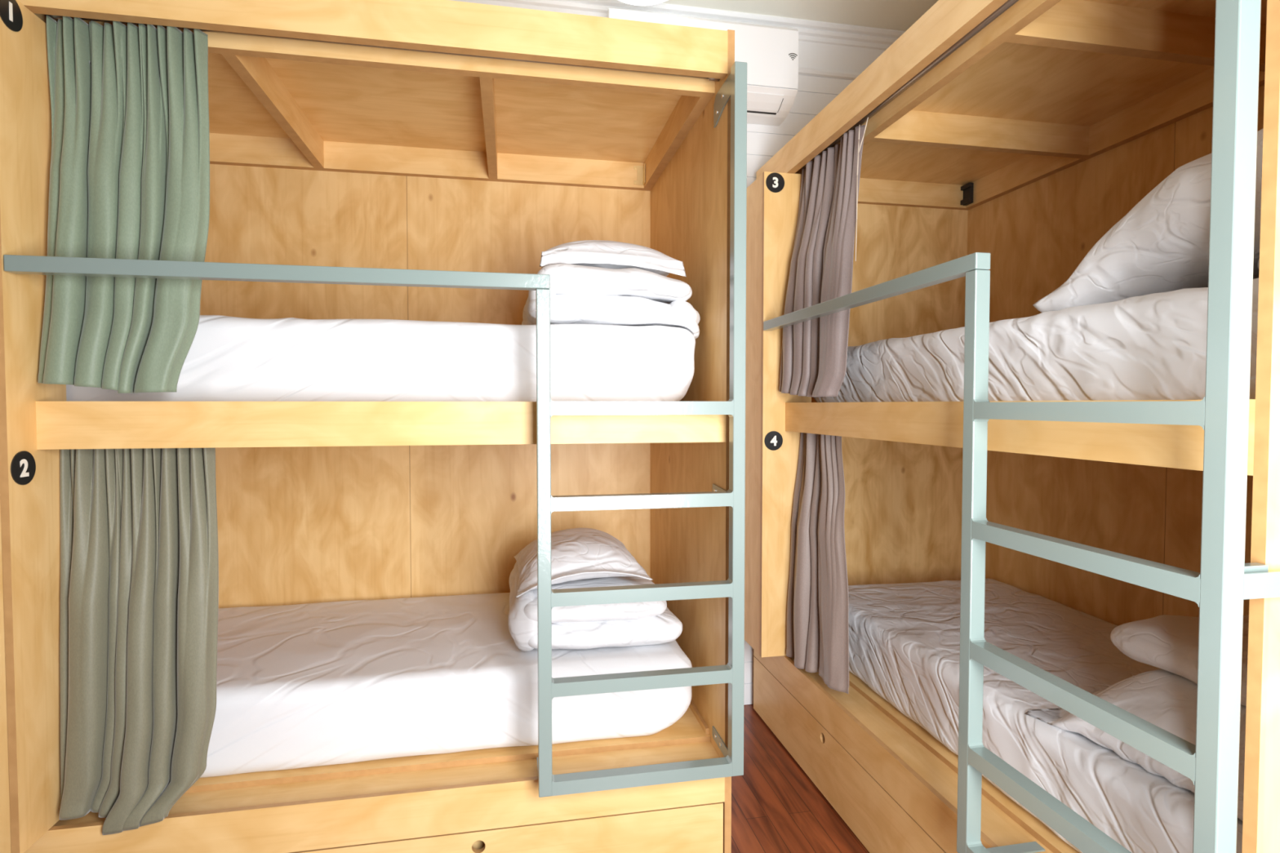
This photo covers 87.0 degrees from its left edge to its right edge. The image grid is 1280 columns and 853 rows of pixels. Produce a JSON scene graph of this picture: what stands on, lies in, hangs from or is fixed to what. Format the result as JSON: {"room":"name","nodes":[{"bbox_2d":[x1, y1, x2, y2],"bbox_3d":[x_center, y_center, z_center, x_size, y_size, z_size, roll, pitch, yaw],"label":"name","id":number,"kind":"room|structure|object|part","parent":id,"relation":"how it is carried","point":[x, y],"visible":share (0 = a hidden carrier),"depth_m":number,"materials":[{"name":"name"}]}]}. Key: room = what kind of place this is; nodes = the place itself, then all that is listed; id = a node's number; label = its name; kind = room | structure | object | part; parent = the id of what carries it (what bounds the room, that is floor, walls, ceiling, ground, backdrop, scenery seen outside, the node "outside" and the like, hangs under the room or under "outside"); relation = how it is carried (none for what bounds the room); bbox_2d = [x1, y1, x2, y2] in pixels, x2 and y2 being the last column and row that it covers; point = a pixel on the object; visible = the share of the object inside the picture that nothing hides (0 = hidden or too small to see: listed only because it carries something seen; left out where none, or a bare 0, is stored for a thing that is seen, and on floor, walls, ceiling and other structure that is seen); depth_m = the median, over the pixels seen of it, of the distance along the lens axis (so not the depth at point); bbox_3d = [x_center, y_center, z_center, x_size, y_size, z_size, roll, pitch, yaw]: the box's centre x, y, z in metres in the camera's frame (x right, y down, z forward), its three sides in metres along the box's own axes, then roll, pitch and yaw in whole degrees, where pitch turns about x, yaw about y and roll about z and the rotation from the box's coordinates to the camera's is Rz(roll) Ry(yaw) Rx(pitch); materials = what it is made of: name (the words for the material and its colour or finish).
{"room":"dormitory","nodes":[
{"label":"dormitory","id":0,"kind":"room"},
{"bbox_2d":[661,0,938,31],"bbox_3d":[0.097,-1.987,1.488,4.420,0.080,3.650,0,2,-11],"label":"ceiling","id":1,"kind":"structure","parent":0,"point":[895,15],"depth_m":3.23,"materials":[{"name":"paint"}]},
{"bbox_2d":[618,0,666,5],"bbox_3d":[0.013,-1.877,2.744,0.400,0.220,0.400,0,2,-11],"label":"ceiling light","id":2,"kind":"object","parent":1,"relation":"attached to","point":[637,2],"visible":1,"depth_m":2.84,"materials":[{"name":"white plastic"}]},
{"bbox_2d":[731,704,869,852],"bbox_3d":[0.097,1.511,1.601,4.420,0.060,3.650,0,2,-11],"label":"floor","id":3,"kind":"structure","parent":0,"point":[776,807],"depth_m":2.57,"materials":[{"name":"brown wood"}]},
{"bbox_2d":[0,0,746,852],"bbox_3d":[-0.915,0.118,2.406,2.252,2.673,1.274,0,2,-11],"label":"bunk bed","id":4,"kind":"object","parent":3,"relation":"on","point":[416,160],"visible":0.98,"depth_m":2.08,"materials":[{"name":"brown wood"}]},
{"bbox_2d":[37,15,209,393],"bbox_3d":[-1.365,-0.583,1.791,0.392,0.991,0.165,0,2,-11],"label":"curtain","id":5,"kind":"object","parent":4,"relation":"hanging from","point":[130,166],"visible":0.94,"depth_m":1.78,"materials":[{"name":"green fabric"}]},
{"bbox_2d":[58,447,218,835],"bbox_3d":[-1.368,0.555,1.837,0.391,1.039,0.145,0,2,-11],"label":"curtain","id":6,"kind":"object","parent":4,"relation":"hanging from","point":[140,558],"visible":0.98,"depth_m":1.83,"materials":[{"name":"fabric"}]},
{"bbox_3d":[-0.893,-0.398,1.765,1.305,0.040,0.040,0,2,-11],"label":"guard rail","id":7,"kind":"part","parent":4,"relation":"part of","materials":[{"name":"grey"}]},
{"bbox_3d":[-0.828,1.124,1.923,2.227,0.134,0.018,0,2,-11],"label":"rail","id":8,"kind":"part","parent":4,"relation":"part of","materials":[{"name":"brown wood"}]},
{"bbox_2d":[66,315,695,401],"bbox_3d":[-0.888,-0.205,2.505,2.015,0.280,1.004,0,2,-11],"label":"mattress","id":9,"kind":"object","parent":4,"relation":"on","point":[228,358],"visible":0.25,"depth_m":2.04,"materials":[{"name":"white fabric"}]},
{"bbox_2d":[521,263,700,338],"bbox_3d":[-0.140,-0.422,2.536,0.597,0.251,0.769,0,2,-11],"label":"duvet","id":10,"kind":"object","parent":9,"relation":"on","point":[580,294],"visible":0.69,"depth_m":2.19,"materials":[{"name":"white fabric"}]},
{"bbox_2d":[539,240,686,276],"bbox_3d":[-0.141,-0.590,2.524,0.492,0.157,0.618,0,2,-11],"label":"pillow","id":11,"kind":"object","parent":10,"relation":"on","point":[593,253],"visible":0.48,"depth_m":2.26,"materials":[{"name":"white fabric"}]},
{"bbox_3d":[-0.659,-1.104,1.959,1.851,0.025,0.025,0,2,-11],"label":"curtain rod","id":12,"kind":"part","parent":4,"relation":"part of","materials":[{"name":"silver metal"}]},
{"bbox_3d":[-1.035,0.098,3.022,2.249,2.673,0.018,0,2,-11],"label":"panel","id":13,"kind":"part","parent":4,"relation":"part of","materials":[{"name":"brown wood"}]},
{"bbox_3d":[-0.939,-1.211,2.421,2.227,0.018,1.114,0,2,-11],"label":"panel","id":14,"kind":"part","parent":4,"relation":"part of","materials":[{"name":"brown wood"}]},
{"bbox_2d":[200,592,692,777],"bbox_3d":[-0.888,0.899,2.554,2.012,0.270,0.971,0,2,-11],"label":"mattress","id":15,"kind":"object","parent":4,"relation":"on","point":[308,685],"visible":0.67,"depth_m":2.18,"materials":[{"name":"white fabric"}]},
{"bbox_2d":[507,561,682,651],"bbox_3d":[-0.201,0.659,2.630,0.626,0.204,0.738,0,2,-11],"label":"duvet","id":16,"kind":"object","parent":15,"relation":"on","point":[642,623],"visible":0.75,"depth_m":2.30,"materials":[{"name":"white fabric"}]},
{"bbox_2d":[514,528,652,597],"bbox_3d":[-0.244,0.491,2.588,0.469,0.165,0.620,0,2,-11],"label":"pillow","id":17,"kind":"object","parent":16,"relation":"on","point":[576,553],"visible":0.88,"depth_m":2.39,"materials":[{"name":"white fabric"}]},
{"bbox_3d":[-0.830,1.327,1.930,2.222,0.264,0.018,0,2,-11],"label":"drawer","id":18,"kind":"part","parent":4,"relation":"part of","materials":[{"name":"brown wood"}]},
{"bbox_3d":[0.169,0.110,2.660,0.022,2.672,1.150,0,2,-11],"label":"foot panel","id":19,"kind":"part","parent":4,"relation":"part of","materials":[{"name":"brown wood"}]},
{"bbox_2d":[707,77,719,81],"bbox_3d":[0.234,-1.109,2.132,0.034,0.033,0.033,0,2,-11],"label":"curtain rod","id":20,"kind":"object","parent":4,"relation":"attached to","point":[708,78],"depth_m":2.13,"materials":[{"name":"silver metal"}]},
{"bbox_3d":[0.259,0.215,2.125,0.004,0.046,0.198,0,2,-11],"label":"fixing plate","id":21,"kind":"part","parent":4,"relation":"part of","materials":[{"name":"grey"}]},
{"bbox_3d":[0.260,1.015,2.147,0.004,0.036,0.190,0,2,-11],"label":"fixing plate","id":22,"kind":"part","parent":4,"relation":"part of","materials":[{"name":"grey metal"}]},
{"bbox_3d":[0.259,-1.011,2.085,0.004,0.094,0.198,0,2,-11],"label":"fixing plate","id":23,"kind":"part","parent":4,"relation":"part of","materials":[{"name":"grey metal"}]},
{"bbox_2d":[744,0,1279,852],"bbox_3d":[1.310,0.121,2.301,1.274,2.673,2.319,0,2,-11],"label":"bunk bed","id":24,"kind":"object","parent":3,"relation":"on","point":[1003,140],"visible":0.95,"depth_m":2.28,"materials":[{"name":"brown wood"}]},
{"bbox_2d":[786,432,848,693],"bbox_3d":[0.732,0.510,2.747,0.132,1.007,0.495,0,2,-11],"label":"curtain","id":25,"kind":"object","parent":24,"relation":"hanging from","point":[818,603],"visible":0.97,"depth_m":2.71,"materials":[{"name":"fabric"}]},
{"bbox_2d":[778,117,868,397],"bbox_3d":[0.723,-0.612,2.678,0.176,0.991,0.561,0,2,-11],"label":"curtain","id":26,"kind":"object","parent":24,"relation":"hanging from","point":[814,352],"visible":0.98,"depth_m":2.66,"materials":[{"name":"beige fabric"}]},
{"bbox_3d":[0.787,-0.845,2.440,0.006,0.495,0.031,1,2,31],"label":"draw cord","id":27,"kind":"part","parent":26,"relation":"part of","materials":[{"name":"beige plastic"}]},
{"bbox_3d":[0.799,-1.043,2.414,0.004,0.111,0.041,-1,2,-35],"label":"draw cord","id":28,"kind":"part","parent":26,"relation":"part of","materials":[{"name":"beige plastic"}]},
{"bbox_3d":[0.793,1.316,2.264,0.018,0.264,2.272,0,2,-11],"label":"drawer","id":29,"kind":"part","parent":24,"relation":"part of","materials":[{"name":"brown wood"}]},
{"bbox_3d":[0.793,1.113,2.255,0.018,0.134,2.277,0,2,-11],"label":"rail","id":30,"kind":"part","parent":24,"relation":"part of","materials":[{"name":"brown wood"}]},
{"bbox_3d":[0.684,-0.415,2.267,0.040,0.040,1.362,0,2,-11],"label":"guard rail","id":31,"kind":"part","parent":24,"relation":"part of","materials":[{"name":"grey"}]},
{"bbox_3d":[1.196,0.093,3.451,1.025,2.655,0.018,0,2,-11],"label":"head panel","id":32,"kind":"part","parent":24,"relation":"part of","materials":[{"name":"brown wood"}]},
{"bbox_3d":[0.901,-1.105,2.014,0.025,0.025,1.901,0,2,-11],"label":"curtain rod","id":33,"kind":"part","parent":24,"relation":"part of","materials":[{"name":"silver metal"}]},
{"bbox_3d":[0.920,1.060,1.686,0.185,0.004,0.032,0,2,-11],"label":"fixing plate","id":34,"kind":"part","parent":24,"relation":"part of","materials":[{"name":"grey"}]},
{"bbox_2d":[813,277,1258,402],"bbox_3d":[1.429,-0.186,2.222,1.008,0.261,2.001,0,2,-11],"label":"mattress","id":35,"kind":"object","parent":24,"relation":"on","point":[1150,346],"visible":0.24,"depth_m":1.63,"materials":[{"name":"white fabric"}]},
{"bbox_2d":[1032,128,1263,312],"bbox_3d":[1.421,-0.481,1.538,0.580,0.383,0.710,0,2,-11],"label":"pillow","id":36,"kind":"object","parent":35,"relation":"on","point":[1162,244],"visible":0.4,"depth_m":1.55,"materials":[{"name":"white fabric"}]},
{"bbox_2d":[848,577,1243,852],"bbox_3d":[1.443,0.903,2.262,0.974,0.281,2.005,0,2,-11],"label":"mattress","id":37,"kind":"object","parent":24,"relation":"on","point":[904,637],"visible":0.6,"depth_m":2.19,"materials":[{"name":"white fabric"}]},
{"bbox_2d":[1024,668,1246,821],"bbox_3d":[1.380,0.705,1.579,0.500,0.181,0.680,0,2,-14],"label":"pillow","id":38,"kind":"object","parent":37,"relation":"on","point":[1166,700],"visible":0.43,"depth_m":1.62,"materials":[{"name":"white fabric"}]},
{"bbox_2d":[1110,614,1248,706],"bbox_3d":[1.594,0.579,1.595,0.600,0.135,0.647,0,2,-11],"label":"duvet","id":39,"kind":"object","parent":38,"relation":"on","point":[1167,642],"visible":0.46,"depth_m":1.71,"materials":[{"name":"white fabric"}]},
{"bbox_3d":[1.367,-1.206,2.291,1.114,0.018,2.277,0,2,-11],"label":"panel","id":40,"kind":"part","parent":24,"relation":"part of","materials":[{"name":"brown wood"}]},
{"bbox_3d":[1.924,0.117,2.430,0.018,2.673,2.299,0,2,-11],"label":"panel","id":41,"kind":"part","parent":24,"relation":"part of","materials":[{"name":"brown wood"}]},
{"bbox_3d":[0.970,0.228,1.081,0.065,0.014,0.018,0,2,-11],"label":"fixing plate","id":42,"kind":"part","parent":24,"relation":"part of","materials":[{"name":"grey metal"}]},
{"bbox_3d":[1.567,0.157,1.202,1.150,2.672,0.022,0,2,-11],"label":"foot panel","id":43,"kind":"part","parent":24,"relation":"part of","materials":[{"name":"brown wood"}]},
{"bbox_3d":[1.041,0.250,1.075,0.202,0.040,0.005,0,2,-11],"label":"fixing arm","id":44,"kind":"part","parent":24,"relation":"part of","materials":[{"name":"grey metal"}]},
{"bbox_2d":[743,40,884,705],"bbox_3d":[-0.239,-0.289,3.282,4.220,3.430,0.090,0,2,-11],"label":"wall","id":45,"kind":"structure","parent":0,"point":[815,93],"depth_m":3.40,"materials":[{"name":"white paint"}]},
{"bbox_2d":[451,0,905,50],"bbox_3d":[-0.225,-1.963,3.155,4.220,0.075,0.058,0,2,-11],"label":"trim","id":46,"kind":"structure","parent":45,"relation":"attached to","point":[811,31],"depth_m":3.27,"materials":[{"name":"white paint"}]},
{"bbox_2d":[606,8,798,125],"bbox_3d":[0.279,-1.677,3.173,0.890,0.362,0.229,0,2,-11],"label":"air conditioner","id":47,"kind":"object","parent":45,"relation":"attached to","point":[771,53],"visible":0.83,"depth_m":3.12,"materials":[{"name":"white plastic"}]},
{"bbox_3d":[0.281,-1.718,3.162,0.890,0.280,0.208,0,2,-11],"label":"panel","id":48,"kind":"part","parent":47,"relation":"part of","materials":[{"name":"white plastic"}]},
{"bbox_2d":[746,92,783,115],"bbox_3d":[0.287,-1.529,3.138,0.778,0.054,0.100,0,2,-11],"label":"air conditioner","id":49,"kind":"object","parent":47,"relation":"attached to","point":[757,103],"depth_m":3.19,"materials":[{"name":"white plastic"}]},
{"bbox_2d":[798,66,860,79],"bbox_3d":[-0.229,-1.781,3.181,4.220,0.034,0.016,0,2,-11],"label":"trim","id":50,"kind":"structure","parent":45,"relation":"attached to","point":[807,71],"depth_m":3.40,"materials":[{"name":"white paint"}]}
]}

